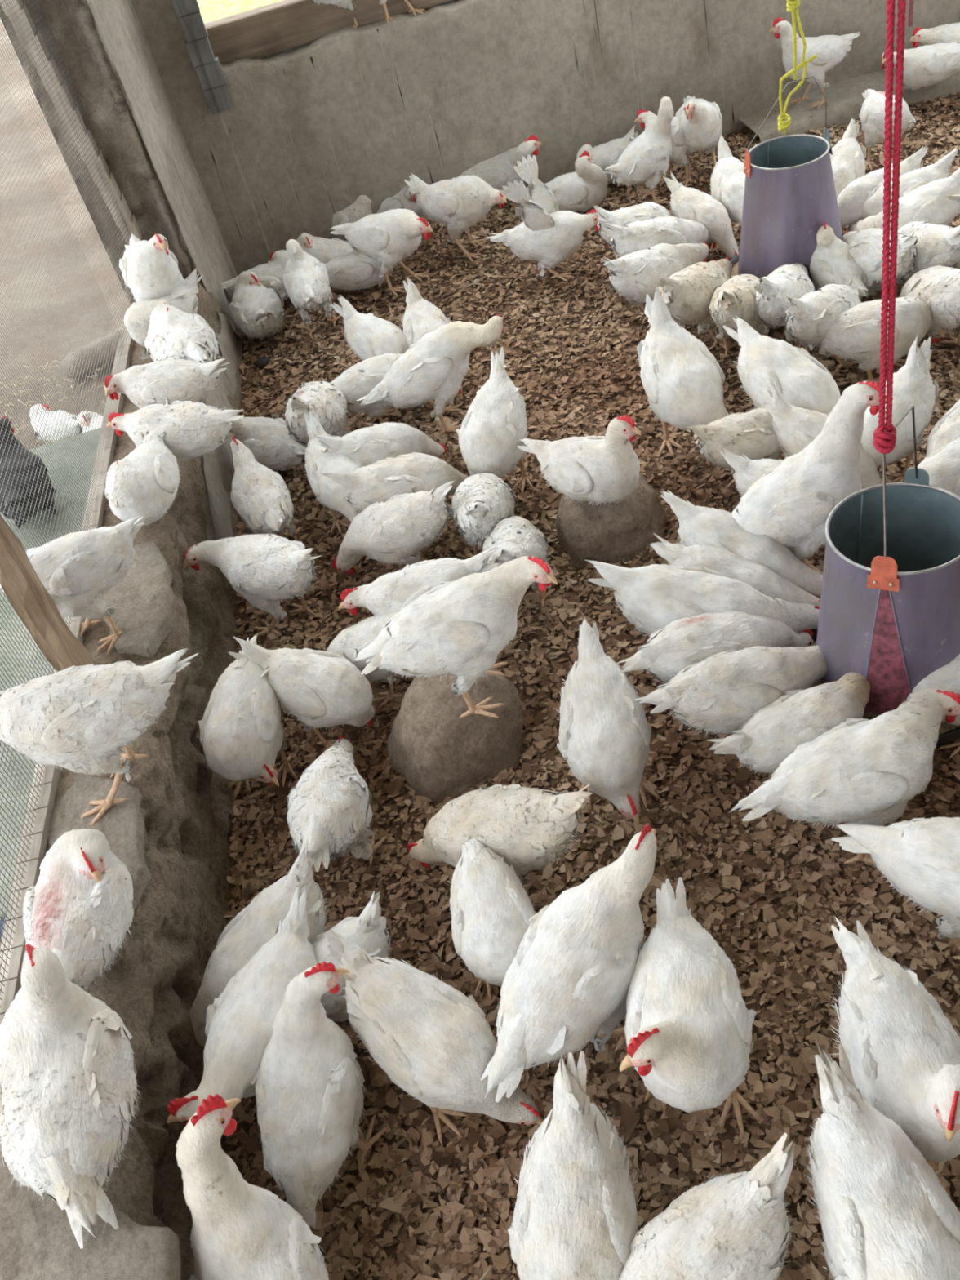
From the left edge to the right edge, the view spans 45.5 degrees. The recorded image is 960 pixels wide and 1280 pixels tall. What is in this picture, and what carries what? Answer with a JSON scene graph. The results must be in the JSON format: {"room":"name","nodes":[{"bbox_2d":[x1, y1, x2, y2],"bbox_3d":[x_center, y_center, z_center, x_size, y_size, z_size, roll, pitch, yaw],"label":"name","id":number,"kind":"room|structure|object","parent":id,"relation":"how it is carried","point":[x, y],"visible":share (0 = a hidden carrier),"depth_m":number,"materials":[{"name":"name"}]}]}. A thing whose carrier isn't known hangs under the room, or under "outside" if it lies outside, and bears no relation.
{"room":"farm building","nodes":[
{"label":"farm building","id":0,"kind":"room"},
{"bbox_2d":[0,0,237,332],"bbox_3d":[-1.293,-2.065,3.445,0.300,2.550,0.730,-17,41,0],"label":"wooden post","id":1,"kind":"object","parent":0,"point":[103,45],"depth_m":3.61,"materials":[{"name":"grey paint"}]},
{"bbox_2d":[0,0,146,245],"bbox_3d":[-1.343,-1.867,3.119,0.197,2.104,0.074,-17,41,0],"label":"trim","id":2,"kind":"structure","parent":1,"relation":"attached to","point":[131,223],"depth_m":3.40,"materials":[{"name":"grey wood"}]},
{"bbox_2d":[0,278,243,1279],"bbox_3d":[-0.706,0.231,2.422,0.375,0.386,4.212,-15,42,1],"label":"concrete ledge","id":3,"kind":"structure","parent":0,"point":[171,835],"depth_m":2.10,"materials":[{"name":"grey paint"}]},
{"bbox_2d":[0,515,97,671],"bbox_3d":[-0.993,-0.531,1.770,0.063,1.900,0.078,-17,41,0],"label":"timber post","id":4,"kind":"object","parent":3,"relation":"on","point":[20,583],"visible":0.68,"depth_m":2.17,"materials":[{"name":"brown wood"}]},
{"bbox_2d":[0,0,136,1024],"bbox_3d":[-1.071,-0.662,1.810,0.113,1.973,3.657,-14,42,3],"label":"mesh screen","id":5,"kind":"object","parent":3,"relation":"on","point":[33,846],"visible":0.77,"depth_m":2.79,"materials":[{"name":"grey metal"}]},
{"bbox_2d":[0,943,141,1248],"bbox_3d":[-0.570,0.595,1.521,0.211,0.265,0.337,-26,42,-10],"label":"hen","id":6,"kind":"object","parent":3,"relation":"on","point":[68,1091],"visible":1,"depth_m":1.50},
{"bbox_2d":[0,515,144,653],"bbox_3d":[-0.867,-0.099,2.382,0.406,0.254,0.182,-16,42,1],"label":"hen","id":7,"kind":"object","parent":3,"relation":"on","point":[76,570],"visible":0.81,"depth_m":2.32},
{"bbox_2d":[22,828,135,990],"bbox_3d":[-0.627,0.448,1.771,0.177,0.171,0.330,-15,42,2],"label":"hen","id":8,"kind":"object","parent":3,"relation":"on","point":[79,908],"visible":0.8,"depth_m":1.75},
{"bbox_2d":[0,648,198,825],"bbox_3d":[-0.712,0.171,2.024,0.505,0.275,0.186,-13,42,4],"label":"hen","id":9,"kind":"object","parent":3,"relation":"on","point":[74,718],"visible":1,"depth_m":1.94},
{"bbox_2d":[105,434,182,525],"bbox_3d":[-0.802,-0.387,2.739,0.169,0.161,0.276,-9,42,8],"label":"hen","id":10,"kind":"object","parent":3,"relation":"on","point":[144,483],"visible":0.99,"depth_m":2.66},
{"bbox_2d":[119,233,184,302],"bbox_3d":[-0.998,-1.112,3.488,0.172,0.299,0.358,-23,42,-8],"label":"hen","id":11,"kind":"object","parent":3,"relation":"on","point":[149,268],"visible":0.9,"depth_m":3.34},
{"bbox_2d":[124,268,203,346],"bbox_3d":[-0.946,-0.990,3.445,0.198,0.161,0.289,1,44,18],"label":"hen","id":12,"kind":"object","parent":3,"relation":"on","point":[184,297],"visible":0.47,"depth_m":3.37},
{"bbox_2d":[104,357,229,408],"bbox_3d":[-0.824,-0.684,3.074,0.336,0.148,0.173,0,44,18],"label":"hen","id":13,"kind":"object","parent":3,"relation":"on","point":[156,382],"visible":0.88,"depth_m":3.03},
{"bbox_2d":[106,398,244,462],"bbox_3d":[-0.758,-0.527,2.884,0.356,0.149,0.199,-19,42,-3],"label":"hen","id":14,"kind":"object","parent":3,"relation":"on","point":[189,429],"visible":0.91,"depth_m":2.82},
{"bbox_2d":[141,303,220,363],"bbox_3d":[-0.823,-0.809,3.184,0.212,0.177,0.364,-31,44,-16],"label":"hen","id":15,"kind":"object","parent":3,"relation":"on","point":[173,332],"visible":0.78,"depth_m":3.15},
{"bbox_2d":[132,0,959,275],"bbox_3d":[1.000,-3.032,3.757,4.760,2.550,0.216,-17,41,0],"label":"wall","id":16,"kind":"structure","parent":0,"point":[338,117],"depth_m":4.24,"materials":[{"name":"grey paint"}]},
{"bbox_2d":[170,0,232,114],"bbox_3d":[-1.123,-2.578,3.456,0.090,1.902,0.050,-17,41,0],"label":"trim","id":17,"kind":"structure","parent":16,"relation":"attached to","point":[208,68],"depth_m":3.95,"materials":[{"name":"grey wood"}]},
{"bbox_2d":[204,0,453,64],"bbox_3d":[1.214,-2.769,4.098,4.560,0.140,0.100,-17,41,0],"label":"wooden beam","id":18,"kind":"structure","parent":16,"relation":"attached to","point":[282,25],"depth_m":4.07,"materials":[{"name":"brown wood"}]},
{"bbox_2d":[739,67,959,142],"bbox_3d":[2.309,-2.328,4.405,2.650,0.110,0.279,-17,41,0],"label":"wooden plank","id":19,"kind":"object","parent":16,"relation":"attached to","point":[845,98],"depth_m":4.32,"materials":[{"name":"grey paint"}]},
{"bbox_2d":[769,17,861,108],"bbox_3d":[1.253,-2.184,4.260,0.361,0.337,0.151,-25,42,-9],"label":"hen","id":20,"kind":"object","parent":19,"relation":"on","point":[830,51],"visible":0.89,"depth_m":4.21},
{"bbox_2d":[880,42,959,90],"bbox_3d":[1.645,-2.113,4.178,0.386,0.172,0.164,-15,42,1],"label":"hen","id":21,"kind":"object","parent":19,"relation":"on","point":[926,65],"visible":0.92,"depth_m":4.13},
{"bbox_2d":[220,93,959,1279],"bbox_3d":[1.149,-0.346,2.665,4.000,0.024,5.200,-17,41,0],"label":"chips","id":22,"kind":"structure","parent":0,"point":[617,1105],"depth_m":2.72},
{"bbox_2d":[386,667,524,802],"bbox_3d":[-0.048,0.182,2.382,0.300,0.253,0.255,-30,43,-15],"label":"stone","id":23,"kind":"object","parent":22,"relation":"on","point":[438,753],"visible":0.74,"depth_m":2.29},
{"bbox_2d":[354,555,557,718],"bbox_3d":[-0.041,0.002,2.166,0.394,0.305,0.184,-23,42,-7],"label":"hen","id":24,"kind":"object","parent":23,"relation":"on","point":[460,627],"visible":1,"depth_m":2.09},
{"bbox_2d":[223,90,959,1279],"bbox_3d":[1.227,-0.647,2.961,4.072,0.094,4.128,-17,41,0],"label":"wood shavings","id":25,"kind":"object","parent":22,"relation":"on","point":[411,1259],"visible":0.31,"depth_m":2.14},
{"bbox_2d":[167,887,325,1126],"bbox_3d":[-0.332,0.629,1.858,0.177,0.275,0.409,-2,44,16],"label":"hen","id":26,"kind":"object","parent":25,"relation":"on","point":[239,1028],"visible":0.62,"depth_m":1.76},
{"bbox_2d":[198,632,297,797],"bbox_3d":[-0.482,0.169,2.430,0.167,0.241,0.323,-4,43,14],"label":"hen","id":27,"kind":"object","parent":25,"relation":"on","point":[242,737],"visible":0.94,"depth_m":2.33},
{"bbox_2d":[182,533,320,637],"bbox_3d":[-0.505,-0.143,2.745,0.402,0.283,0.176,16,51,31],"label":"hen","id":28,"kind":"object","parent":25,"relation":"on","point":[267,570],"visible":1,"depth_m":2.66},
{"bbox_2d":[175,1093,329,1279],"bbox_3d":[-0.282,0.858,1.485,0.184,0.420,0.387,-22,42,-6],"label":"hen","id":29,"kind":"object","parent":25,"relation":"on","point":[242,1230],"visible":1,"depth_m":1.49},
{"bbox_2d":[228,271,285,340],"bbox_3d":[-0.759,-1.141,3.966,0.212,0.191,0.367,-23,42,-8],"label":"hen","id":30,"kind":"object","parent":25,"relation":"on","point":[255,309],"visible":1,"depth_m":3.93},
{"bbox_2d":[188,834,329,1046],"bbox_3d":[-0.378,0.549,1.952,0.189,0.285,0.371,27,57,38],"label":"hen","id":31,"kind":"object","parent":25,"relation":"on","point":[256,924],"visible":0.47,"depth_m":1.92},
{"bbox_2d":[230,435,301,541],"bbox_3d":[-0.561,-0.346,2.992,0.148,0.270,0.411,-26,42,-11],"label":"hen","id":32,"kind":"object","parent":25,"relation":"on","point":[260,495],"visible":0.97,"depth_m":2.92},
{"bbox_2d":[229,414,306,472],"bbox_3d":[-0.583,-0.575,3.299,0.316,0.188,0.185,23,55,36],"label":"hen","id":33,"kind":"object","parent":25,"relation":"on","point":[268,439],"visible":0.73,"depth_m":3.27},
{"bbox_2d":[228,635,375,748],"bbox_3d":[-0.367,0.103,2.434,0.281,0.282,0.167,-5,43,12],"label":"hen","id":34,"kind":"object","parent":25,"relation":"on","point":[320,688],"visible":0.92,"depth_m":2.38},
{"bbox_2d":[282,238,341,337],"bbox_3d":[-0.577,-1.166,3.855,0.162,0.312,0.326,-12,42,5],"label":"hen","id":35,"kind":"object","parent":25,"relation":"on","point":[306,280],"visible":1,"depth_m":3.82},
{"bbox_2d":[283,380,351,445],"bbox_3d":[-0.461,-0.626,3.231,0.185,0.313,0.300,-10,42,7],"label":"hen","id":36,"kind":"object","parent":25,"relation":"on","point":[330,403],"visible":0.8,"depth_m":3.15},
{"bbox_2d":[249,961,388,1228],"bbox_3d":[-0.269,0.688,1.703,0.163,0.369,0.287,-1,44,17],"label":"hen","id":37,"kind":"object","parent":25,"relation":"on","point":[309,1080],"visible":1,"depth_m":1.67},
{"bbox_2d":[303,408,364,533],"bbox_3d":[-0.359,-0.416,2.999,0.160,0.276,0.333,-34,45,-19],"label":"hen","id":38,"kind":"object","parent":25,"relation":"on","point":[317,462],"visible":0.57,"depth_m":2.97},
{"bbox_2d":[286,734,386,871],"bbox_3d":[-0.280,0.317,2.212,0.160,0.232,0.465,-10,42,7],"label":"hen","id":39,"kind":"object","parent":25,"relation":"on","point":[329,804],"visible":0.94,"depth_m":2.10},
{"bbox_2d":[308,891,393,1039],"bbox_3d":[-0.267,0.572,1.917,0.307,0.251,0.146,-33,44,-18],"label":"hen","id":40,"kind":"object","parent":25,"relation":"on","point":[368,931],"visible":0.39,"depth_m":1.88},
{"bbox_2d":[323,249,388,292],"bbox_3d":[-0.461,-1.325,4.094,0.314,0.177,0.173,-27,43,-12],"label":"hen","id":41,"kind":"object","parent":25,"relation":"on","point":[352,270],"visible":0.62,"depth_m":4.05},
{"bbox_2d":[325,610,403,708],"bbox_3d":[-0.246,0.021,2.513,0.320,0.244,0.146,-10,42,8],"label":"hen","id":42,"kind":"object","parent":25,"relation":"on","point":[350,641],"visible":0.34,"depth_m":2.47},
{"bbox_2d":[330,352,403,423],"bbox_3d":[-0.316,-0.725,3.359,0.366,0.225,0.172,-33,44,-18],"label":"hen","id":43,"kind":"object","parent":25,"relation":"on","point":[356,382],"visible":0.52,"depth_m":3.28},
{"bbox_2d":[330,294,408,361],"bbox_3d":[-0.316,-0.912,3.523,0.201,0.275,0.244,-18,42,-1],"label":"hen","id":44,"kind":"object","parent":25,"relation":"on","point":[368,335],"visible":0.74,"depth_m":3.46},
{"bbox_2d":[315,422,446,466],"bbox_3d":[-0.255,-0.514,3.077,0.348,0.268,0.157,-28,43,-12],"label":"hen","id":45,"kind":"object","parent":25,"relation":"on","point":[370,445],"visible":0.6,"depth_m":3.00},
{"bbox_2d":[328,208,433,296],"bbox_3d":[-0.313,-1.373,4.009,0.449,0.292,0.194,8,47,25],"label":"hen","id":46,"kind":"object","parent":25,"relation":"on","point":[389,237],"visible":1,"depth_m":3.94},
{"bbox_2d":[331,480,454,576],"bbox_3d":[-0.210,-0.266,2.790,0.377,0.274,0.167,3,45,21],"label":"hen","id":47,"kind":"object","parent":25,"relation":"on","point":[397,530],"visible":0.99,"depth_m":2.72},
{"bbox_2d":[320,452,467,540],"bbox_3d":[-0.185,-0.387,2.898,0.392,0.294,0.173,-21,42,-5],"label":"hen","id":48,"kind":"object","parent":25,"relation":"on","point":[381,480],"visible":0.63,"depth_m":2.82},
{"bbox_2d":[337,546,503,615],"bbox_3d":[-0.116,-0.065,2.558,0.384,0.253,0.160,-15,42,1],"label":"hen","id":49,"kind":"object","parent":25,"relation":"on","point":[390,592],"visible":0.49,"depth_m":2.47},
{"bbox_2d":[356,314,504,435],"bbox_3d":[-0.131,-0.750,3.257,0.452,0.315,0.196,-14,42,2],"label":"hen","id":50,"kind":"object","parent":25,"relation":"on","point":[434,367],"visible":1,"depth_m":3.17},
{"bbox_2d":[400,277,462,399],"bbox_3d":[-0.156,-0.908,3.459,0.171,0.287,0.320,-9,42,8],"label":"hen","id":51,"kind":"object","parent":25,"relation":"on","point":[420,317],"visible":0.56,"depth_m":3.44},
{"bbox_2d":[324,928,542,1144],"bbox_3d":[-0.083,0.618,1.777,0.376,0.291,0.174,24,55,36],"label":"hen","id":52,"kind":"object","parent":25,"relation":"on","point":[433,1042],"visible":0.98,"depth_m":1.71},
{"bbox_2d":[404,173,506,262],"bbox_3d":[-0.067,-1.529,4.103,0.399,0.287,0.183,5,46,23],"label":"hen","id":53,"kind":"object","parent":25,"relation":"on","point":[460,202],"visible":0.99,"depth_m":4.02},
{"bbox_2d":[448,472,516,557],"bbox_3d":[0.007,-0.321,2.778,0.171,0.275,0.364,-18,42,-2],"label":"hen","id":54,"kind":"object","parent":25,"relation":"on","point":[481,501],"visible":0.77,"depth_m":2.67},
{"bbox_2d":[447,839,537,999],"bbox_3d":[0.026,0.472,1.944,0.146,0.234,0.294,-15,42,1],"label":"hen","id":55,"kind":"object","parent":25,"relation":"on","point":[491,908],"visible":0.81,"depth_m":1.84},
{"bbox_2d":[455,346,533,493],"bbox_3d":[0.051,-0.547,2.986,0.182,0.307,0.316,12,49,28],"label":"hen","id":56,"kind":"object","parent":25,"relation":"on","point":[491,430],"visible":0.9,"depth_m":2.91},
{"bbox_2d":[407,783,593,906],"bbox_3d":[0.025,0.343,2.043,0.406,0.289,0.177,11,48,27],"label":"hen","id":57,"kind":"object","parent":25,"relation":"on","point":[531,828],"visible":0.94,"depth_m":1.95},
{"bbox_2d":[459,134,542,191],"bbox_3d":[0.056,-1.823,4.401,0.442,0.251,0.210,5,46,22],"label":"hen","id":58,"kind":"object","parent":25,"relation":"on","point":[498,171],"visible":0.45,"depth_m":4.35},
{"bbox_2d":[480,515,555,606],"bbox_3d":[0.081,-0.205,2.627,0.165,0.279,0.362,-1,44,17],"label":"hen","id":59,"kind":"object","parent":25,"relation":"on","point":[516,536],"visible":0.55,"depth_m":2.56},
{"bbox_2d":[486,154,599,281],"bbox_3d":[0.202,-1.384,3.796,0.376,0.370,0.211,18,52,32],"label":"hen","id":60,"kind":"object","parent":25,"relation":"on","point":[548,235],"visible":0.98,"depth_m":3.78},
{"bbox_2d":[480,824,658,1102],"bbox_3d":[0.151,0.526,1.760,0.200,0.346,0.442,10,48,27],"label":"hen","id":61,"kind":"object","parent":25,"relation":"on","point":[566,985],"visible":0.98,"depth_m":1.68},
{"bbox_2d":[507,1051,640,1279],"bbox_3d":[0.134,0.786,1.519,0.195,0.300,0.340,-16,42,0],"label":"hen","id":62,"kind":"object","parent":25,"relation":"on","point":[575,1217],"visible":0.98,"depth_m":1.49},
{"bbox_2d":[544,150,608,212],"bbox_3d":[0.316,-1.684,4.179,0.296,0.246,0.185,16,51,31],"label":"hen","id":63,"kind":"object","parent":25,"relation":"on","point":[584,188],"visible":0.85,"depth_m":4.13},
{"bbox_2d":[555,617,659,825],"bbox_3d":[0.237,0.168,2.175,0.178,0.276,0.351,-7,42,10],"label":"hen","id":64,"kind":"object","parent":25,"relation":"on","point":[605,734],"visible":0.98,"depth_m":2.09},
{"bbox_2d":[592,200,672,247],"bbox_3d":[0.523,-1.331,3.697,0.363,0.290,0.164,-25,42,-10],"label":"hen","id":65,"kind":"object","parent":25,"relation":"on","point":[623,216],"visible":0.44,"depth_m":3.61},
{"bbox_2d":[604,96,673,204],"bbox_3d":[0.556,-1.699,4.037,0.304,0.353,0.171,-34,44,-18],"label":"hen","id":66,"kind":"object","parent":25,"relation":"on","point":[646,158],"visible":1,"depth_m":4.01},
{"bbox_2d":[600,241,710,322],"bbox_3d":[0.558,-1.114,3.445,0.499,0.297,0.185,-34,44,-19],"label":"hen","id":67,"kind":"object","parent":25,"relation":"on","point":[634,275],"visible":0.81,"depth_m":3.34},
{"bbox_2d":[601,216,715,257],"bbox_3d":[0.595,-1.248,3.568,0.485,0.310,0.178,-30,43,-15],"label":"hen","id":68,"kind":"object","parent":25,"relation":"on","point":[643,234],"visible":0.56,"depth_m":3.47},
{"bbox_2d":[636,286,728,457],"bbox_3d":[0.520,-0.662,2.908,0.216,0.376,0.385,-17,42,-1],"label":"hen","id":69,"kind":"object","parent":25,"relation":"on","point":[682,381],"visible":0.92,"depth_m":2.86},
{"bbox_2d":[619,876,760,1136],"bbox_3d":[0.310,0.526,1.701,0.199,0.357,0.360,-8,42,9],"label":"hen","id":70,"kind":"object","parent":25,"relation":"on","point":[689,1023],"visible":1,"depth_m":1.59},
{"bbox_2d":[657,257,733,349],"bbox_3d":[0.660,-1.021,3.302,0.191,0.310,0.499,22,54,35],"label":"hen","id":71,"kind":"object","parent":25,"relation":"on","point":[687,293],"visible":0.81,"depth_m":3.18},
{"bbox_2d":[675,95,722,180],"bbox_3d":[0.790,-1.861,4.167,0.169,0.313,0.389,-15,42,2],"label":"hen","id":72,"kind":"object","parent":25,"relation":"on","point":[701,120],"visible":0.85,"depth_m":4.06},
{"bbox_2d":[663,172,738,262],"bbox_3d":[0.721,-1.357,3.700,0.148,0.238,0.330,-36,45,-21],"label":"hen","id":73,"kind":"object","parent":25,"relation":"on","point":[686,203],"visible":0.77,"depth_m":3.65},
{"bbox_2d":[585,560,819,638],"bbox_3d":[0.466,-0.039,2.316,0.488,0.288,0.198,-1,44,17],"label":"hen","id":74,"kind":"object","parent":25,"relation":"on","point":[651,597],"visible":0.62,"depth_m":2.26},
{"bbox_2d":[618,1133,794,1279],"bbox_3d":[0.264,0.819,1.454,0.387,0.284,0.170,-30,43,-15],"label":"hen","id":75,"kind":"object","parent":25,"relation":"on","point":[734,1226],"visible":0.99,"depth_m":1.42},
{"bbox_2d":[616,609,813,684],"bbox_3d":[0.479,0.036,2.261,0.435,0.247,0.171,-23,42,-8],"label":"hen","id":76,"kind":"object","parent":25,"relation":"on","point":[686,641],"visible":0.59,"depth_m":2.17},
{"bbox_2d":[709,135,745,239],"bbox_3d":[0.834,-1.451,3.730,0.185,0.285,0.346,0,44,18],"label":"hen","id":77,"kind":"object","parent":25,"relation":"on","point":[727,180],"visible":0.59,"depth_m":3.69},
{"bbox_2d":[634,644,826,768],"bbox_3d":[0.517,0.108,2.172,0.452,0.245,0.178,-23,42,-7],"label":"hen","id":78,"kind":"object","parent":25,"relation":"on","point":[721,692],"visible":0.87,"depth_m":2.08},
{"bbox_2d":[681,407,782,487],"bbox_3d":[0.658,-0.476,2.750,0.360,0.259,0.157,-27,43,-12],"label":"hen","id":79,"kind":"object","parent":25,"relation":"on","point":[751,434],"visible":0.64,"depth_m":2.67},
{"bbox_2d":[649,533,820,606],"bbox_3d":[0.531,-0.092,2.391,0.354,0.238,0.172,13,49,29],"label":"hen","id":80,"kind":"object","parent":25,"relation":"on","point":[761,577],"visible":0.42,"depth_m":2.33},
{"bbox_2d":[707,274,768,355],"bbox_3d":[0.734,-0.938,3.203,0.167,0.290,0.395,5,46,23],"label":"hen","id":81,"kind":"object","parent":25,"relation":"on","point":[734,298],"visible":0.7,"depth_m":3.09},
{"bbox_2d":[660,489,822,599],"bbox_3d":[0.559,-0.168,2.433,0.384,0.278,0.171,18,52,33],"label":"hen","id":82,"kind":"object","parent":25,"relation":"on","point":[698,525],"visible":0.52,"depth_m":2.38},
{"bbox_2d":[722,316,840,459],"bbox_3d":[0.769,-0.596,2.815,0.190,0.298,0.448,-36,45,-21],"label":"hen","id":83,"kind":"object","parent":25,"relation":"on","point":[802,380],"visible":0.71,"depth_m":2.76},
{"bbox_2d":[754,262,816,347],"bbox_3d":[0.845,-0.988,3.217,0.189,0.296,0.461,-6,43,12],"label":"hen","id":84,"kind":"object","parent":25,"relation":"on","point":[793,280],"visible":0.7,"depth_m":3.08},
{"bbox_2d":[729,75,842,280],"bbox_3d":[0.892,-1.300,3.307,0.410,0.598,0.410,1,44,19],"label":"pet feeder","id":85,"kind":"object","parent":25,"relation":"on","point":[789,194],"visible":0.65,"depth_m":3.27,"materials":[{"name":"purple paint"}]},
{"bbox_2d":[706,671,870,776],"bbox_3d":[0.593,0.187,2.090,0.374,0.209,0.153,-20,42,-4],"label":"hen","id":86,"kind":"object","parent":25,"relation":"on","point":[797,717],"visible":0.7,"depth_m":2.02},
{"bbox_2d":[731,380,886,574],"bbox_3d":[0.669,-0.316,2.377,0.342,0.439,0.186,-13,42,4],"label":"hen","id":87,"kind":"object","parent":25,"relation":"on","point":[792,503],"visible":0.84,"depth_m":2.31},
{"bbox_2d":[777,284,861,371],"bbox_3d":[0.933,-0.870,3.068,0.378,0.286,0.164,-35,45,-20],"label":"hen","id":88,"kind":"object","parent":25,"relation":"on","point":[810,317],"visible":0.74,"depth_m":2.98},
{"bbox_2d":[763,382,882,489],"bbox_3d":[0.815,-0.455,2.668,0.315,0.271,0.159,11,48,27],"label":"hen","id":89,"kind":"object","parent":25,"relation":"on","point":[795,428],"visible":0.48,"depth_m":2.65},
{"bbox_2d":[809,221,873,299],"bbox_3d":[1.038,-1.030,3.233,0.159,0.253,0.306,-18,42,-2],"label":"hen","id":90,"kind":"object","parent":25,"relation":"on","point":[832,262],"visible":0.71,"depth_m":3.21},
{"bbox_2d":[728,688,959,864],"bbox_3d":[0.644,0.255,1.954,0.448,0.269,0.179,-21,42,-5],"label":"hen","id":91,"kind":"object","parent":25,"relation":"on","point":[861,771],"visible":0.97,"depth_m":1.87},
{"bbox_2d":[830,118,867,199],"bbox_3d":[1.156,-1.464,3.658,0.173,0.263,0.334,-4,43,14],"label":"hen","id":92,"kind":"object","parent":25,"relation":"on","point":[847,158],"visible":0.43,"depth_m":3.62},
{"bbox_2d":[817,295,943,383],"bbox_3d":[1.024,-0.787,3.003,0.391,0.215,0.180,-8,42,9],"label":"hen","id":93,"kind":"object","parent":25,"relation":"on","point":[855,335],"visible":0.8,"depth_m":2.94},
{"bbox_2d":[842,227,918,302],"bbox_3d":[1.107,-1.101,3.261,0.172,0.287,0.476,-22,42,-6],"label":"hen","id":94,"kind":"object","parent":25,"relation":"on","point":[865,246],"visible":0.67,"depth_m":3.15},
{"bbox_2d":[804,1038,959,1279],"bbox_3d":[0.520,0.759,1.421,0.191,0.305,0.432,-24,42,-9],"label":"hen","id":95,"kind":"object","parent":25,"relation":"on","point":[885,1213],"visible":1,"depth_m":1.39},
{"bbox_2d":[836,146,928,229],"bbox_3d":[1.199,-1.352,3.527,0.350,0.258,0.158,-7,42,11],"label":"hen","id":96,"kind":"object","parent":25,"relation":"on","point":[851,201],"visible":0.35,"depth_m":3.47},
{"bbox_2d":[809,404,959,747],"bbox_3d":[0.758,-0.118,2.069,0.380,0.598,0.380,5,46,23],"label":"pet feeder","id":97,"kind":"object","parent":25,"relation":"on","point":[889,615],"visible":0.84,"depth_m":2.05,"materials":[{"name":"purple paint"}]},
{"bbox_2d":[811,629,959,747],"bbox_3d":[0.815,0.075,2.247,0.380,0.060,0.380,-16,41,0],"label":"tray","id":98,"kind":"object","parent":97,"relation":"on","point":[948,734],"depth_m":2.11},
{"bbox_2d":[858,88,916,170],"bbox_3d":[1.374,-1.773,3.940,0.159,0.240,0.302,-15,42,1],"label":"hen","id":99,"kind":"object","parent":25,"relation":"on","point":[872,115],"visible":0.7,"depth_m":3.83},
{"bbox_2d":[826,916,959,1162],"bbox_3d":[0.584,0.568,1.617,0.181,0.293,0.356,-22,42,-6],"label":"hen","id":100,"kind":"object","parent":25,"relation":"on","point":[902,1051],"visible":0.94,"depth_m":1.53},
{"bbox_2d":[831,817,959,959],"bbox_3d":[0.742,0.372,1.769,0.394,0.305,0.174,11,48,28],"label":"hen","id":101,"kind":"object","parent":25,"relation":"on","point":[919,857],"visible":1,"depth_m":1.74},
{"bbox_2d":[860,333,938,483],"bbox_3d":[0.934,-0.501,2.650,0.365,0.311,0.174,-40,47,-24],"label":"hen","id":102,"kind":"object","parent":25,"relation":"on","point":[913,384],"visible":0.51,"depth_m":2.62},
{"bbox_2d":[847,167,959,231],"bbox_3d":[1.243,-1.250,3.382,0.389,0.284,0.222,17,51,32],"label":"hen","id":103,"kind":"object","parent":25,"relation":"on","point":[937,202],"visible":0.53,"depth_m":3.28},
{"bbox_2d":[862,146,958,218],"bbox_3d":[1.256,-1.341,3.496,0.340,0.259,0.213,16,51,31],"label":"hen","id":104,"kind":"object","parent":25,"relation":"on","point":[873,206],"visible":0.41,"depth_m":3.40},
{"bbox_2d":[897,266,959,349],"bbox_3d":[1.206,-0.905,3.006,0.170,0.303,0.387,-21,42,-5],"label":"hen","id":105,"kind":"object","parent":25,"relation":"on","point":[939,286],"visible":0.7,"depth_m":2.93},
{"bbox_2d":[897,221,959,282],"bbox_3d":[1.241,-1.089,3.208,0.166,0.285,0.383,-23,42,-7],"label":"hen","id":106,"kind":"object","parent":25,"relation":"on","point":[937,245],"visible":0.55,"depth_m":3.09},
{"bbox_2d":[906,653,959,758],"bbox_3d":[0.887,0.080,2.080,0.232,0.250,0.189,25,56,37],"label":"hen","id":107,"kind":"object","parent":25,"relation":"on","point":[947,677],"visible":0.29,"depth_m":2.04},
{"bbox_2d":[917,438,959,497],"bbox_3d":[1.020,-0.344,2.497,0.337,0.250,0.143,-21,42,-5],"label":"hen","id":108,"kind":"object","parent":25,"relation":"on","point":[942,466],"visible":0.46,"depth_m":2.44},
{"bbox_2d":[555,472,666,567],"bbox_3d":[0.319,-0.304,2.808,0.274,0.202,0.255,-17,41,0],"label":"stone","id":109,"kind":"object","parent":22,"relation":"on","point":[603,533],"visible":0.55,"depth_m":2.72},
{"bbox_2d":[517,414,640,506],"bbox_3d":[0.233,-0.439,2.673,0.184,0.221,0.316,-34,45,-19],"label":"hen","id":110,"kind":"object","parent":109,"relation":"on","point":[597,469],"visible":1,"depth_m":2.60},
{"bbox_3d":[0.705,-1.844,0.549,4.600,0.050,6.200,-16,41,0],"label":"ceiling","id":111,"kind":"structure","parent":0,"visible":0},
{"bbox_2d":[872,0,906,453],"bbox_3d":[0.457,-1.012,1.235,0.036,1.959,0.036,7,47,24],"label":"rope","id":112,"kind":"object","parent":111,"relation":"hanging from","point":[884,441],"visible":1,"depth_m":1.62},
{"label":"outside","id":113,"kind":"structure","parent":0,"visible":0},
{"bbox_2d":[0,18,130,449],"bbox_3d":[-8.721,-3.282,9.044,13.140,0.108,23.000,-17,41,0],"label":"ground","id":114,"kind":"structure","parent":113,"point":[1,22],"depth_m":5.14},
{"bbox_2d":[0,427,101,919],"bbox_3d":[-1.284,0.056,3.010,0.633,0.176,1.880,-17,41,0],"label":"slab","id":115,"kind":"object","parent":114,"relation":"on","point":[9,753],"visible":0.14,"depth_m":2.92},
{"bbox_2d":[0,415,57,527],"bbox_3d":[-1.295,-0.419,3.265,0.199,0.325,0.351,-37,45,-21],"label":"hen","id":116,"kind":"object","parent":115,"relation":"on","point":[7,418],"visible":0.55,"depth_m":3.21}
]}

